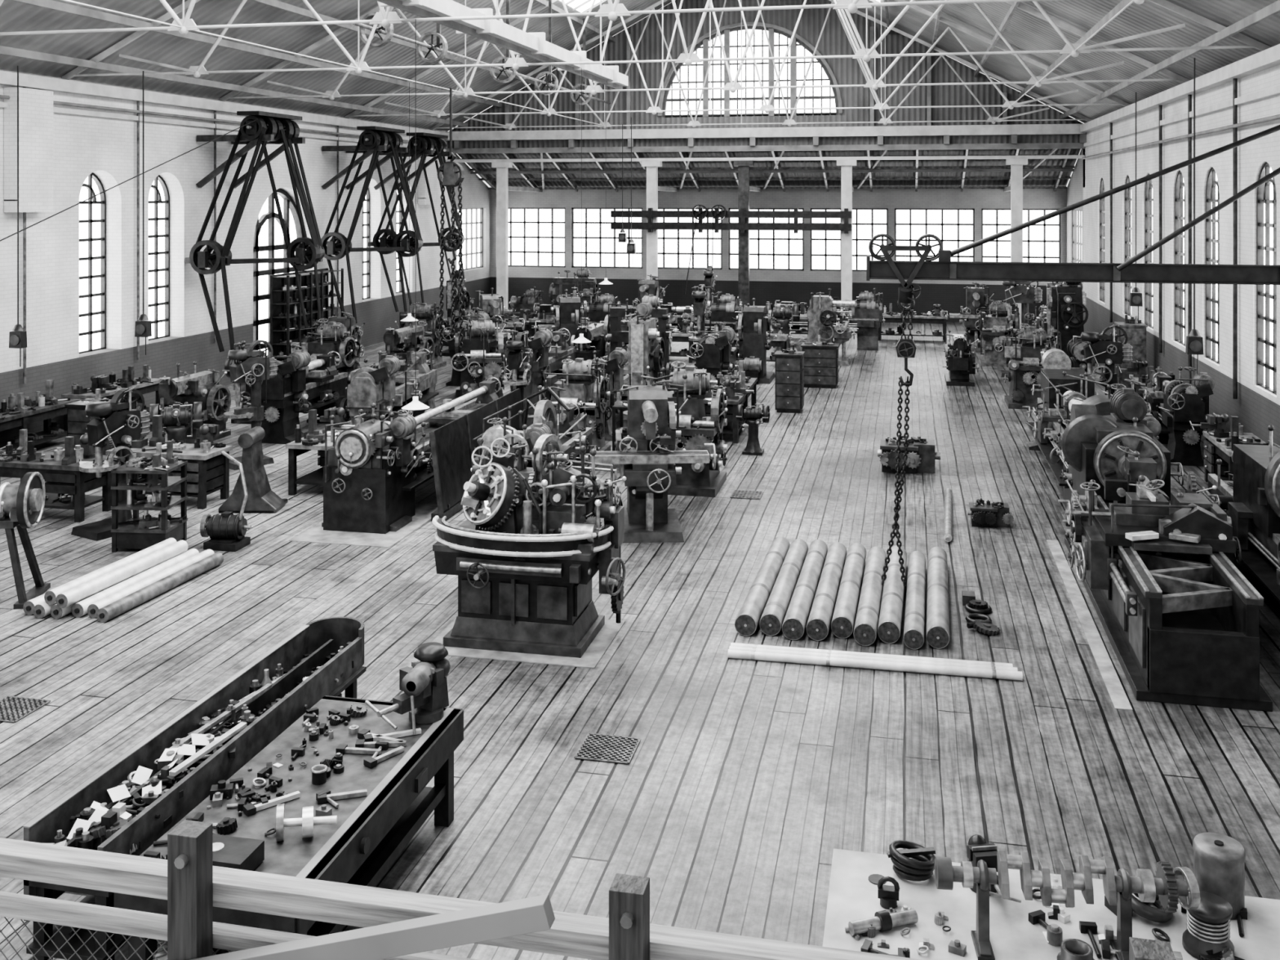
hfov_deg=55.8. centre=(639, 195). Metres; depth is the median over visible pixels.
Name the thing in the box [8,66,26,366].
switch box
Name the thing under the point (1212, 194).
window
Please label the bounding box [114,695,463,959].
workbench
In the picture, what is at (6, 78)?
trim
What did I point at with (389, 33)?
shaft
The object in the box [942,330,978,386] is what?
machine
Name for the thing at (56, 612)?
stock
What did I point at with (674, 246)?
window
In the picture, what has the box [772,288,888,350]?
engine lathe
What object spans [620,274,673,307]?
machine
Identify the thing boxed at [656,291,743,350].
engine lathe
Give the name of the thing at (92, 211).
window
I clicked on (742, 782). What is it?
floor
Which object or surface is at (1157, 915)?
rings
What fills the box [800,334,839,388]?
cabinet
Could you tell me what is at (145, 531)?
shelf rack
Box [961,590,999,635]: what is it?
gear
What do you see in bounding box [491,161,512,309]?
timber post
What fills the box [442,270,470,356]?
machine
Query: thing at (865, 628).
steel billet
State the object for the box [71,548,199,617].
stock
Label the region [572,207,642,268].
window
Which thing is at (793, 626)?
steel billet
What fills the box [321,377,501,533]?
engine lathe
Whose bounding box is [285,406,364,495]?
workbench
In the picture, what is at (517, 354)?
drill
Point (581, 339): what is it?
pendant lamp
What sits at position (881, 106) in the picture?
roof truss
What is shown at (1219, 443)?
workbench
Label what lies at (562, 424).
machine
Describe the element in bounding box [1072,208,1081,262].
window
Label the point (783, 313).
grinder
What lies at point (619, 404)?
drill
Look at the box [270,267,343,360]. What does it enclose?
storage rack
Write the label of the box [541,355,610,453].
machine
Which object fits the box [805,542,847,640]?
steel billet
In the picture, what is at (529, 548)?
machine
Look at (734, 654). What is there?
plank
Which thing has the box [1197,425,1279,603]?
machine
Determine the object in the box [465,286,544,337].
engine lathe
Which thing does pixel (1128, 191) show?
window
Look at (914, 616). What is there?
steel billet
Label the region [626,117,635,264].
switch box
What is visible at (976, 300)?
machine
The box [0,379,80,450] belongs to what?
workbench
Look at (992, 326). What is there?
machine
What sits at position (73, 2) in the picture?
roof wind bracing
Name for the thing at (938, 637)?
steel billet
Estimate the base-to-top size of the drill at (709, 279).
2.588 m
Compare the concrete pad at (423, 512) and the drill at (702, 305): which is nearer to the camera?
the concrete pad at (423, 512)
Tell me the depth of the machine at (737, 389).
24.75 m
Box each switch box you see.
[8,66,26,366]
[134,71,151,355]
[617,124,626,252]
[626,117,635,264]
[1129,92,1142,320]
[1185,57,1203,373]
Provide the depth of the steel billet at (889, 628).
14.22 m
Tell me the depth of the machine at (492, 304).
36.31 m
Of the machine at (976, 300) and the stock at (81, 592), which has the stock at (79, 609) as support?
the stock at (81, 592)
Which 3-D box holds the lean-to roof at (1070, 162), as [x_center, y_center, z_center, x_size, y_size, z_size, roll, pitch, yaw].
[4.574,-1.150,47.273,23.600,1.700,5.300,0,0,12]
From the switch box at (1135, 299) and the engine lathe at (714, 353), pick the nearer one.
the switch box at (1135, 299)
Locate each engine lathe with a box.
[249,344,351,444]
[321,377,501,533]
[339,348,438,425]
[442,306,507,386]
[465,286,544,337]
[503,321,577,414]
[528,291,622,337]
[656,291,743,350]
[684,321,738,386]
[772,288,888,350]
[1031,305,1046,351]
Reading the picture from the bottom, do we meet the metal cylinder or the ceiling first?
the metal cylinder
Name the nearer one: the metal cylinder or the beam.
the metal cylinder
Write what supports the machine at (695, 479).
on the floor
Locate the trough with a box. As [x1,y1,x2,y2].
[22,616,366,959]
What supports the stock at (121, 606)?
on the floor
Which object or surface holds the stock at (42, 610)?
on the floor
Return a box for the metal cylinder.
[1192,832,1245,919]
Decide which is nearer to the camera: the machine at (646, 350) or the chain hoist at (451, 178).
the machine at (646, 350)
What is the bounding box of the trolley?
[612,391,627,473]
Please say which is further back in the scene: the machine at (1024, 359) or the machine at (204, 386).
the machine at (1024, 359)
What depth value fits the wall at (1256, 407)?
25.85 m
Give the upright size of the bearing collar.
0.170 m
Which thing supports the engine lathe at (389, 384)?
on the floor
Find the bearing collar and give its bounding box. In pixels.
[1057,938,1094,959]
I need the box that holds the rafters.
[459,148,1079,191]
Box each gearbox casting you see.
[877,435,940,473]
[967,497,1013,528]
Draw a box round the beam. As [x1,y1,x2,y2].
[375,0,628,89]
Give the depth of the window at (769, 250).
49.67 m
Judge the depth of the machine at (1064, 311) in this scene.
31.74 m
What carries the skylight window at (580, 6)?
attached to the ceiling
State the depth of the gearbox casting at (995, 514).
18.23 m
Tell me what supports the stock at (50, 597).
on the stock at (42, 610)
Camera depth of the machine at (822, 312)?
35.92 m
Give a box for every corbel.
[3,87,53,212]
[417,156,436,204]
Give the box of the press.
[586,342,631,440]
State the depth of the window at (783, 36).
44.83 m
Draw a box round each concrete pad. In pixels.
[288,502,437,547]
[431,618,625,668]
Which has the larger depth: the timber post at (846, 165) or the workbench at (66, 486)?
the timber post at (846, 165)
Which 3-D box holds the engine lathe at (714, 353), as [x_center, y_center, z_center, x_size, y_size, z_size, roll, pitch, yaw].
[1.873,4.032,30.113,1.214,1.937,3.037,0,0,12]
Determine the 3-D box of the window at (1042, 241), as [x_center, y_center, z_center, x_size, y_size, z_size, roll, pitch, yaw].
[14.980,1.775,47.541,3.116,2.676,0.126,0,0,12]
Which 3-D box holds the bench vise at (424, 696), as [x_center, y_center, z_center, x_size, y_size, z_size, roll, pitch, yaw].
[-1.764,3.869,9.481,0.382,0.530,0.714,0,0,37]
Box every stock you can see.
[22,593,44,615]
[32,601,56,618]
[44,537,176,604]
[50,555,177,618]
[55,540,187,608]
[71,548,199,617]
[87,549,214,617]
[96,552,223,622]
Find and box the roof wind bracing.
[61,0,1133,125]
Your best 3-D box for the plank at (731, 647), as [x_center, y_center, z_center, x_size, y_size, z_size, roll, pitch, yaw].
[2.451,4.955,12.873,3.010,0.093,0.093,0,0,12]
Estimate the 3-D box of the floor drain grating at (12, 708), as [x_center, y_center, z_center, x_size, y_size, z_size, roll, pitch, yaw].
[-6.116,4.992,11.750,0.504,0.014,0.504,0,0,12]
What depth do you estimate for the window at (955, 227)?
48.27 m
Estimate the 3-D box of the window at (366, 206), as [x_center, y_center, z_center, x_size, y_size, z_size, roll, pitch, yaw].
[-9.438,1.451,40.605,0.108,4.159,1.558,0,0,12]
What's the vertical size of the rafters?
1.756 m
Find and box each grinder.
[149,401,204,475]
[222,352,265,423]
[736,403,769,455]
[765,302,800,355]
[1066,335,1088,372]
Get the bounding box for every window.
[79,172,106,353]
[148,174,169,340]
[253,188,304,355]
[362,188,369,299]
[395,189,402,293]
[454,207,482,271]
[508,207,565,267]
[559,0,607,12]
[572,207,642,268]
[657,208,721,269]
[662,26,838,117]
[728,208,804,271]
[810,208,888,271]
[894,208,974,261]
[981,208,1061,262]
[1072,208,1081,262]
[1099,177,1105,302]
[1124,176,1131,316]
[1145,173,1153,328]
[1174,170,1185,346]
[1205,167,1219,364]
[1256,162,1276,395]
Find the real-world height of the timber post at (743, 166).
6.300 m
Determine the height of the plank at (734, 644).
0.093 m
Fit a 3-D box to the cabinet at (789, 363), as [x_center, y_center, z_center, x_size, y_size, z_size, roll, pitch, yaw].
[3.487,4.241,28.104,0.682,1.518,0.702,0,0,12]
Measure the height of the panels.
1.373 m
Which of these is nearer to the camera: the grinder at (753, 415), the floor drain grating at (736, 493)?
the floor drain grating at (736, 493)
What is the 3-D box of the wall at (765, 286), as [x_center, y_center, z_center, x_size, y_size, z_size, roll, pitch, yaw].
[5.112,2.325,49.714,23.600,5.350,0.300,0,0,12]
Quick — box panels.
[429,388,524,521]
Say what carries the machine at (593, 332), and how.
on the floor
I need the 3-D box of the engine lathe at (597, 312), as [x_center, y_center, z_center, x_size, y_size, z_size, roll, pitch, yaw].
[-2.036,4.032,38.696,3.037,1.937,1.214,0,0,12]
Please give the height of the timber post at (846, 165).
6.300 m
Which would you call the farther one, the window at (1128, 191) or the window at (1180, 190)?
the window at (1128, 191)
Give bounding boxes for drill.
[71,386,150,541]
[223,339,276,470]
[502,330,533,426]
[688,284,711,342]
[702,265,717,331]
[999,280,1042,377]
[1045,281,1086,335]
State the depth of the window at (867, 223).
48.99 m
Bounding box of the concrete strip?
[1046,539,1132,710]
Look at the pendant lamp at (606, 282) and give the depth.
32.90 m
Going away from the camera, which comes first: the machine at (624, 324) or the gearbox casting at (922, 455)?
the gearbox casting at (922, 455)
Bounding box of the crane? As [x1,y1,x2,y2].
[866,124,1279,284]
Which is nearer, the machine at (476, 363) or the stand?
the stand
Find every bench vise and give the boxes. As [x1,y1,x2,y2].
[364,642,450,734]
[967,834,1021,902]
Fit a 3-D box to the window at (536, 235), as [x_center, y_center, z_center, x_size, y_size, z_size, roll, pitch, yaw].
[-4.654,1.775,51.865,3.226,2.676,0.126,0,0,12]
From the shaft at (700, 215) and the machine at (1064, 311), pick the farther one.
the shaft at (700, 215)
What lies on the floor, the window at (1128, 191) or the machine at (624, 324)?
the machine at (624, 324)
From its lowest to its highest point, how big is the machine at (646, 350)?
2.939 m
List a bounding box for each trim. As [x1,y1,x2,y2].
[0,70,448,383]
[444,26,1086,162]
[657,22,842,117]
[1080,44,1279,399]
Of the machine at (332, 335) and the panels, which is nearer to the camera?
the panels
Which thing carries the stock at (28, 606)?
on the floor
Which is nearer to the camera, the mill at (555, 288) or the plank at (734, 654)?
the plank at (734, 654)
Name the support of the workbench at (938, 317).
on the floor
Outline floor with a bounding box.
[0,316,1279,959]
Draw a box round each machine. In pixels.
[0,471,50,608]
[157,360,231,444]
[290,318,360,405]
[327,311,364,369]
[381,318,435,359]
[395,302,446,368]
[431,433,626,657]
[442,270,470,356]
[450,318,506,403]
[471,385,599,477]
[475,287,524,364]
[533,288,604,349]
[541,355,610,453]
[570,318,609,360]
[575,373,717,542]
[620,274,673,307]
[620,301,665,438]
[621,316,657,351]
[653,360,727,497]
[703,360,757,443]
[734,297,795,383]
[795,288,858,365]
[942,282,995,352]
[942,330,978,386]
[977,299,1020,366]
[1003,323,1056,409]
[1022,348,1161,526]
[1040,281,1088,367]
[1042,317,1059,349]
[1080,324,1132,396]
[1114,315,1147,397]
[1118,360,1174,402]
[1138,366,1214,466]
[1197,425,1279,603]
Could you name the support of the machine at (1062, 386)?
on the floor
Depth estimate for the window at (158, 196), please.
29.80 m
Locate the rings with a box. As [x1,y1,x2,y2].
[1131,875,1173,922]
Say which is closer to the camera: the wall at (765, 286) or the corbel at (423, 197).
the corbel at (423, 197)
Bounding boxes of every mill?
[548,267,599,318]
[603,294,674,391]
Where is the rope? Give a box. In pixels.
[0,119,257,241]
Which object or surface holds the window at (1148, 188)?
in the wall at (1256, 407)
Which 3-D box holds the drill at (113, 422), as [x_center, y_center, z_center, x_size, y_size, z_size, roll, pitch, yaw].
[-7.862,3.936,18.116,0.652,2.127,1.090,0,0,32]
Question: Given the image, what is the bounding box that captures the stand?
[218,426,288,512]
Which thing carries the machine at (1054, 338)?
on the floor
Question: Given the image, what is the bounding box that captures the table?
[822,848,1279,959]
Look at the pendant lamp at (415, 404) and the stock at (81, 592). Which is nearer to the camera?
the stock at (81, 592)
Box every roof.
[0,0,1279,126]
[457,148,1080,186]
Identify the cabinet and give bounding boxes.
[64,388,132,455]
[773,344,804,413]
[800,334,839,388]
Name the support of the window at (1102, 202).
in the wall at (1256, 407)
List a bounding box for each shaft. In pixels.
[352,0,610,104]
[610,204,852,294]
[943,488,952,542]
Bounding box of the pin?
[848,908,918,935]
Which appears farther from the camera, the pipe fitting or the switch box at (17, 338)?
the switch box at (17, 338)
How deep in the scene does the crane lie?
14.09 m
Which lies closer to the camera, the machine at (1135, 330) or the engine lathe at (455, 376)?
the machine at (1135, 330)
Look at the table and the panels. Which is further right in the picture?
the table
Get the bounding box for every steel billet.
[734,536,790,635]
[759,538,808,635]
[782,539,827,639]
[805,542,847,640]
[831,542,866,638]
[853,546,886,646]
[877,546,906,644]
[903,551,925,649]
[926,546,950,648]
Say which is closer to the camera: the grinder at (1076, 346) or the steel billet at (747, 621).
the steel billet at (747, 621)
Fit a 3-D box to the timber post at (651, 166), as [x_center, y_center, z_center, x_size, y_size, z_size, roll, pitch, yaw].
[0.446,1.850,45.264,0.700,6.300,0.450,0,0,12]
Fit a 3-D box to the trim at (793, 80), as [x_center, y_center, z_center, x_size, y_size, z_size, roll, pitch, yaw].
[4.039,-4.685,44.728,6.840,3.470,0.340,0,0,12]
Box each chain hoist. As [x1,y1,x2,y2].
[437,88,464,356]
[868,233,943,586]
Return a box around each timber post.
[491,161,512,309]
[641,160,662,279]
[733,160,754,307]
[836,160,856,334]
[1005,158,1027,328]
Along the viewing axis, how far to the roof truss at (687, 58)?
22.73 m
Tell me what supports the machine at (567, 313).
on the floor
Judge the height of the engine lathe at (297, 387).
1.937 m
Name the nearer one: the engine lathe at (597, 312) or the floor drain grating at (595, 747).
the floor drain grating at (595, 747)
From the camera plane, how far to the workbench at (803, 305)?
42.28 m
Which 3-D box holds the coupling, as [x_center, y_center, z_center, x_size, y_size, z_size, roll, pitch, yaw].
[3.120,4.011,6.634,0.257,0.250,0.260,0,0,12]
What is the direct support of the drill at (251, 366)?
on the floor
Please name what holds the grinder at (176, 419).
on the floor
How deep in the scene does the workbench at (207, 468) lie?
19.61 m
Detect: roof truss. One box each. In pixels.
[0,0,1144,35]
[62,0,1271,79]
[218,0,1190,101]
[344,0,1129,118]
[429,0,1092,130]
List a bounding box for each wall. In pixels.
[0,69,490,442]
[447,0,1083,148]
[490,188,1066,323]
[1066,64,1279,445]
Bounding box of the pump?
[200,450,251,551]
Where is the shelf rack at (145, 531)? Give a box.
[111,440,187,551]
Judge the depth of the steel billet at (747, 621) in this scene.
14.68 m
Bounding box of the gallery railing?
[0,819,1175,959]
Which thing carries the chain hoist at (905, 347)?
hanging from the crane
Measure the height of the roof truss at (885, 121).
6.072 m
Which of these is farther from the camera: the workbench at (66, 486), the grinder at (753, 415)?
the grinder at (753, 415)
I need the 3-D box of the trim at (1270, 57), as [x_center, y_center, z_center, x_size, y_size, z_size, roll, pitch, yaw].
[10.294,0.675,18.775,0.270,6.250,47.100,0,0,12]
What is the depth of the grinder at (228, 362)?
26.63 m
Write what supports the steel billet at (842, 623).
on the floor
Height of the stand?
1.267 m
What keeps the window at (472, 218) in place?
in the wall at (106, 148)
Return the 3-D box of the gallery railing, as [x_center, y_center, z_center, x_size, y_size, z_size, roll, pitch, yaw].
[-0.349,1.548,2.006,7.057,0.905,0.133,0,0,12]
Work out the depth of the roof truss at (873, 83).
28.55 m
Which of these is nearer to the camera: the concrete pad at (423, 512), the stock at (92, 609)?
the stock at (92, 609)
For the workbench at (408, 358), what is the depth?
29.35 m
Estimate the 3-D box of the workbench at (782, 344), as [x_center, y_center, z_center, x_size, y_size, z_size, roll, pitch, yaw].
[3.163,4.371,35.750,2.400,1.258,1.152,0,0,12]
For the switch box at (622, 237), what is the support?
hanging from the roof at (1273, 9)
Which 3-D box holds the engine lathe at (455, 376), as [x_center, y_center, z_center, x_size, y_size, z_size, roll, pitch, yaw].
[-4.448,3.988,33.037,1.270,2.025,3.175,0,0,12]
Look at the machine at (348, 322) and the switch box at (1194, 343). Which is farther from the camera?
the machine at (348, 322)
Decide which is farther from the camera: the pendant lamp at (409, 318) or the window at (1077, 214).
the window at (1077, 214)
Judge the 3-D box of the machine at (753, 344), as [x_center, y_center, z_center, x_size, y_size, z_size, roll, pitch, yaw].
[3.018,3.896,33.021,1.815,2.208,1.828,0,0,40]
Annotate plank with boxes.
[727,648,1022,680]
[728,645,1017,671]
[730,642,1013,666]
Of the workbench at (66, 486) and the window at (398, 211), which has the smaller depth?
the workbench at (66, 486)
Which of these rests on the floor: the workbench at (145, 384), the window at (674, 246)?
the workbench at (145, 384)
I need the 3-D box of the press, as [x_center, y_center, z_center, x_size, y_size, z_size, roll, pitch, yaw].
[-0.529,4.051,26.669,1.204,1.898,4.325,0,0,12]
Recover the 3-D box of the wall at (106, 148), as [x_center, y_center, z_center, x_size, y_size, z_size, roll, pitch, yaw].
[-12.359,1.250,26.529,0.550,7.500,52.500,0,0,12]
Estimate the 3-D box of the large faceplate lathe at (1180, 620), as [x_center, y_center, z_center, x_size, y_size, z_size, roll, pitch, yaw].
[6.035,3.853,14.726,1.888,2.295,5.927,0,0,15]
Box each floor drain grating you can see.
[0,695,50,722]
[573,733,640,764]
[729,489,763,499]
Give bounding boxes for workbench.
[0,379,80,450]
[0,429,111,522]
[61,364,163,431]
[105,414,232,509]
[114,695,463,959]
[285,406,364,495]
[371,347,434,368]
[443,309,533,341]
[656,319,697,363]
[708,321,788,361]
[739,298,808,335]
[878,302,946,342]
[1189,413,1269,482]
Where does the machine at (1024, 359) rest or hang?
on the floor
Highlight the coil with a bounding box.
[886,840,935,881]
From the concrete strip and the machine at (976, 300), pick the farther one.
the machine at (976, 300)
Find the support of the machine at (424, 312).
on the floor
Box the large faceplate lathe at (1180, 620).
[1057,387,1272,711]
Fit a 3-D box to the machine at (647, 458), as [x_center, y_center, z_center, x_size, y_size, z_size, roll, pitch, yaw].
[0.285,3.864,18.005,1.898,2.272,1.911,0,0,25]
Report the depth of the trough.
8.66 m
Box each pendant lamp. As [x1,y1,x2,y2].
[400,82,418,321]
[401,395,429,409]
[571,67,591,342]
[599,277,613,284]
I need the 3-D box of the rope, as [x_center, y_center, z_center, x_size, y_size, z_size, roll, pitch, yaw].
[-10.425,0.945,22.873,0.023,5.711,14.266,0,0,8]
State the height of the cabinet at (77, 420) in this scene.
1.344 m
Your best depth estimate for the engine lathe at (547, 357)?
27.91 m
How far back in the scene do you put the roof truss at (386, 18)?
17.23 m
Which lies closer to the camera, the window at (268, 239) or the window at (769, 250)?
the window at (268, 239)
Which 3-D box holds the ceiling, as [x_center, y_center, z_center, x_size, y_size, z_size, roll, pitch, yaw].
[-1.104,-5.500,21.490,24.800,6.600,47.500,0,0,12]
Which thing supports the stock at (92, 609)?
on the floor
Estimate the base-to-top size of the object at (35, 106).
2.475 m
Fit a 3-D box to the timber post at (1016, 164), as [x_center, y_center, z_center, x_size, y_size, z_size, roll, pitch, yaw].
[13.239,1.850,42.446,0.700,6.300,0.450,0,0,12]
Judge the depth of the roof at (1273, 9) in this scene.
28.32 m
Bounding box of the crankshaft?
[934,850,1200,959]
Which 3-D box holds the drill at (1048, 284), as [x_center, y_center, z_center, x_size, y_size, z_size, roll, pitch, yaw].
[12.368,3.669,35.174,1.195,2.661,0.716,0,0,12]
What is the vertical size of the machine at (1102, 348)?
2.228 m
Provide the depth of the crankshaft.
6.56 m
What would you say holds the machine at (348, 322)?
on the floor
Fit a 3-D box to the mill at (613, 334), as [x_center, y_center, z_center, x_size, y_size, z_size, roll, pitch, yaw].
[-0.051,3.748,30.525,1.810,2.504,1.800,0,0,12]
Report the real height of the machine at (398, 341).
1.704 m
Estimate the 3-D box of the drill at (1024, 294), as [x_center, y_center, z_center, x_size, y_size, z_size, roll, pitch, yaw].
[10.566,3.577,33.523,1.142,2.846,0.684,0,0,12]
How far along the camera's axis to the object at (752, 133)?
44.09 m
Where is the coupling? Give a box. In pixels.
[1182,891,1234,959]
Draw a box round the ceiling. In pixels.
[0,0,1279,131]
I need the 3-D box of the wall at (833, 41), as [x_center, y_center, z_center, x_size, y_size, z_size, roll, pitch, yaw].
[4.031,-5.268,44.807,23.600,7.037,0.250,0,0,12]
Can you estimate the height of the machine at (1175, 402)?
1.761 m
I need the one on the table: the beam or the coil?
the coil
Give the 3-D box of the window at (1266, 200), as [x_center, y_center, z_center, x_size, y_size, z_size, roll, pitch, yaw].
[10.990,1.388,21.028,0.108,4.084,1.508,0,0,12]
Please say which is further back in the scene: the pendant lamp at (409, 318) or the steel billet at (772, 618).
the pendant lamp at (409, 318)
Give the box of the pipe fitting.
[877,875,899,909]
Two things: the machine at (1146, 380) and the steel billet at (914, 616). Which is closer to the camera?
the steel billet at (914, 616)
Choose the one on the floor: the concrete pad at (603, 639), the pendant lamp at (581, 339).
the concrete pad at (603, 639)

